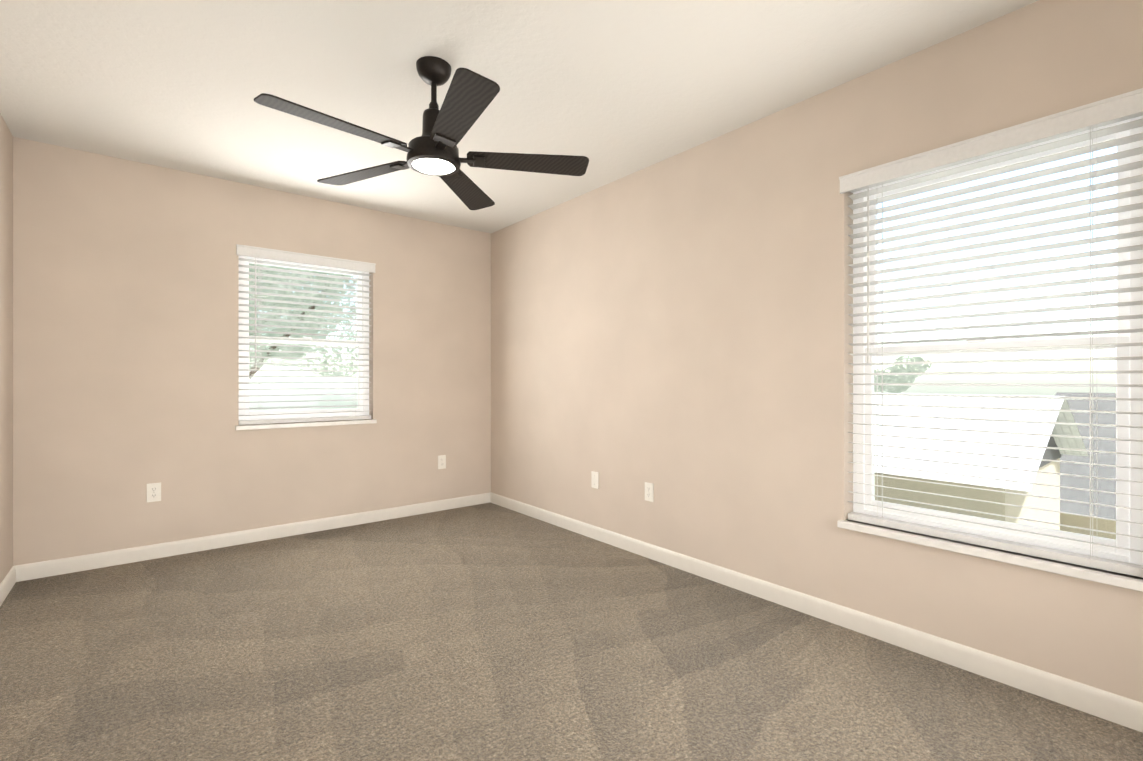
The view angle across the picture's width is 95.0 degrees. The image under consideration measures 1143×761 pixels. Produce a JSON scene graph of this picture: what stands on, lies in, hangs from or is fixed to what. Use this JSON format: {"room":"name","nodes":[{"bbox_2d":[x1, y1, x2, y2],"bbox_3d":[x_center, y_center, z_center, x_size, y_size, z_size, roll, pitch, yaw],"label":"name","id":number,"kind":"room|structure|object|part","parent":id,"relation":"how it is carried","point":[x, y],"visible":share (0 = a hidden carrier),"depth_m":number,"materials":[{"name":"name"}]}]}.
{"room":"empty bedroom","nodes":[
{"label":"empty bedroom","id":0,"kind":"room"},
{"bbox_2d":[0,113,12,582],"bbox_3d":[-1.616,-0.117,0.938,0.200,2.440,5.223,0,0,-39],"label":"wall","id":1,"kind":"structure","parent":0,"point":[6,351],"depth_m":2.74,"materials":[{"name":"beige paint"}]},
{"bbox_2d":[0,566,15,605],"bbox_3d":[-1.533,1.059,1.004,0.013,0.088,4.823,0,0,-39],"label":"baseboard","id":2,"kind":"structure","parent":1,"relation":"attached to","point":[8,582],"depth_m":2.71,"materials":[{"name":"white wood"}]},
{"bbox_2d":[13,137,490,565],"bbox_3d":[-1.959,-0.116,3.896,3.400,2.440,0.200,0,0,-39],"label":"wall","id":3,"kind":"structure","parent":0,"point":[125,332],"depth_m":3.37,"materials":[{"name":"beige paint"}]},
{"bbox_2d":[147,483,160,501],"bbox_3d":[-2.589,0.694,3.249,0.070,0.114,0.008,0,0,-39],"label":"electrical outlet","id":4,"kind":"object","parent":3,"relation":"attached to","point":[153,492],"visible":1,"depth_m":3.25,"materials":[{"name":"white plastic"}]},
{"bbox_2d":[15,492,490,581],"bbox_3d":[-1.892,1.060,3.813,3.000,0.088,0.013,0,0,-39],"label":"baseboard","id":5,"kind":"structure","parent":3,"relation":"attached to","point":[35,570],"depth_m":3.47,"materials":[{"name":"white wood"}]},
{"bbox_2d":[236,244,375,424],"bbox_3d":[-1.944,-0.301,3.873,0.923,1.234,0.185,0,0,-39],"label":"window","id":6,"kind":"structure","parent":3,"relation":"in","point":[361,343],"depth_m":3.83,"materials":[{"name":"plastic"}]},
{"bbox_2d":[255,258,256,368],"bbox_3d":[-2.169,-0.462,3.599,0.012,0.770,0.011,0,0,30],"label":"blind cord","id":7,"kind":"object","parent":6,"relation":"hanging from","point":[255,315],"visible":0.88,"depth_m":3.58,"materials":[{"name":"white plastic"}]},
{"bbox_3d":[-1.914,-0.306,3.837,0.923,1.216,0.092,0,0,-39],"label":"back window blind rails","id":8,"kind":"part","parent":6,"relation":"part of","materials":[{"name":"white plastic"}]},
{"bbox_2d":[235,419,376,429],"bbox_3d":[-1.919,0.319,3.842,0.931,0.030,0.127,0,0,-39],"label":"window sill","id":9,"kind":"structure","parent":3,"relation":"attached to","point":[292,425],"depth_m":3.76,"materials":[{"name":"wood"}]},
{"bbox_2d":[438,455,445,468],"bbox_3d":[-1.102,0.694,4.458,0.070,0.114,0.008,0,0,-39],"label":"electrical outlet","id":10,"kind":"object","parent":3,"relation":"attached to","point":[441,461],"visible":1,"depth_m":4.46,"materials":[{"name":"white plastic"}]},
{"bbox_2d":[0,0,1038,232],"bbox_3d":[-0.374,-1.396,1.947,3.400,0.120,5.223,0,0,-39],"label":"ceiling","id":11,"kind":"structure","parent":0,"point":[613,90],"depth_m":2.30,"materials":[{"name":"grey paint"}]},
{"bbox_2d":[254,56,588,209],"bbox_3d":[-0.601,-1.118,2.198,1.266,0.436,1.286,0,0,-39],"label":"ceiling fan","id":12,"kind":"object","parent":11,"relation":"hanging from","point":[433,149],"visible":1,"depth_m":2.17,"materials":[{"name":"brown metal"}]},
{"bbox_3d":[-0.586,-1.045,2.231,0.208,0.202,0.208,0,0,-39],"label":"motor","id":13,"kind":"part","parent":12,"relation":"part of","materials":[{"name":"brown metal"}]},
{"bbox_2d":[0,502,1142,760],"bbox_3d":[-0.374,1.144,1.947,3.400,0.080,5.223,0,0,-39],"label":"floor","id":14,"kind":"structure","parent":0,"point":[486,632],"depth_m":2.01,"materials":[{"name":"carpet"}]},
{"bbox_2d":[491,0,1142,702],"bbox_3d":[0.867,-0.116,2.957,0.200,2.440,5.223,0,0,-39],"label":"wall","id":15,"kind":"structure","parent":0,"point":[677,330],"depth_m":2.65,"materials":[{"name":"beige paint"}]},
{"bbox_2d":[591,471,598,488],"bbox_3d":[0.164,0.694,3.657,0.006,0.114,0.070,0,0,-39],"label":"outlet","id":16,"kind":"object","parent":15,"relation":"attached to","point":[594,479],"visible":1,"depth_m":3.65,"materials":[{"name":"white plastic"}]},
{"bbox_2d":[645,482,653,501],"bbox_3d":[0.482,0.694,3.264,0.008,0.114,0.070,0,0,-39],"label":"outlet","id":17,"kind":"object","parent":15,"relation":"attached to","point":[649,491],"visible":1,"depth_m":3.26,"materials":[{"name":"white plastic"}]},
{"bbox_2d":[490,492,1142,732],"bbox_3d":[0.784,1.060,2.889,0.013,0.088,4.823,0,0,-39],"label":"baseboard","id":18,"kind":"structure","parent":15,"relation":"attached to","point":[1114,708],"depth_m":2.19,"materials":[{"name":"white wood"}]},
{"bbox_2d":[837,519,1142,591],"bbox_3d":[1.542,0.644,2.021,0.127,0.030,0.956,0,0,-39],"label":"window sill","id":19,"kind":"structure","parent":15,"relation":"attached to","point":[1096,575],"depth_m":1.90,"materials":[{"name":"wood"}]},
{"bbox_2d":[839,88,1142,577],"bbox_3d":[1.572,-0.139,2.046,0.185,1.559,0.948,0,0,-39],"label":"window","id":20,"kind":"structure","parent":15,"relation":"in","point":[1125,137],"depth_m":1.93,"materials":[{"name":"plastic"}]},
{"bbox_2d":[867,187,868,362],"bbox_3d":[1.290,-0.461,2.281,0.011,0.770,0.012,0,0,30],"label":"blind cord","id":21,"kind":"object","parent":20,"relation":"hanging from","point":[868,187],"depth_m":2.28,"materials":[{"name":"white plastic"}]},
{"bbox_2d":[877,306,877,518],"bbox_3d":[1.323,-0.120,2.269,0.002,1.476,0.002,0,0,-39],"label":"blind cord","id":22,"kind":"object","parent":20,"relation":"hanging from","point":[877,306],"depth_m":2.27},
{"bbox_2d":[882,183,882,401],"bbox_3d":[1.352,-0.120,2.276,0.002,1.476,0.002,0,0,-39],"label":"blind cord","id":23,"kind":"object","parent":20,"relation":"hanging from","point":[882,337],"depth_m":2.28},
{"bbox_3d":[1.536,-0.144,2.017,0.092,1.541,0.948,0,0,-39],"label":"right window blind rails","id":24,"kind":"part","parent":20,"relation":"part of","materials":[{"name":"white plastic"}]},
{"bbox_2d":[1090,127,1092,564],"bbox_3d":[1.740,-0.120,1.757,0.002,1.476,0.002,0,0,-39],"label":"blind cord","id":25,"kind":"object","parent":20,"relation":"hanging from","point":[1090,127],"depth_m":1.76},
{"label":"outside","id":26,"kind":"structure","parent":0,"visible":0},
{"bbox_3d":[1.053,4.356,13.662,100.000,0.100,100.000,0,0,-39],"label":"lawn","id":27,"kind":"structure","parent":26,"visible":0},
{"bbox_2d":[249,263,357,379],"bbox_3d":[-5.372,-0.547,8.565,7.036,9.700,6.928,0,0,-39],"label":"tree","id":28,"kind":"object","parent":27,"relation":"on","point":[280,348],"depth_m":7.30,"materials":[{"name":"green plant"}]},
{"bbox_2d":[874,356,931,392],"bbox_3d":[7.375,1.856,12.154,1.624,4.896,1.671,0,0,-39],"label":"tree","id":29,"kind":"object","parent":27,"relation":"on","point":[894,378],"depth_m":11.72,"materials":[{"name":"green plant"}]},
{"bbox_2d":[874,393,1088,529],"bbox_3d":[0.548,2.250,13.412,3.900,4.108,17.750,0,0,-39],"label":"house","id":30,"kind":"structure","parent":27,"relation":"on","point":[1025,464],"depth_m":6.46,"materials":[{"name":"paint"}]},
{"bbox_2d":[1054,392,1115,538],"bbox_3d":[18.108,2.293,4.976,10.500,4.018,21.000,0,0,-39],"label":"house","id":31,"kind":"structure","parent":27,"relation":"on","point":[1100,510],"depth_m":9.52,"materials":[{"name":"brick"}]}
]}

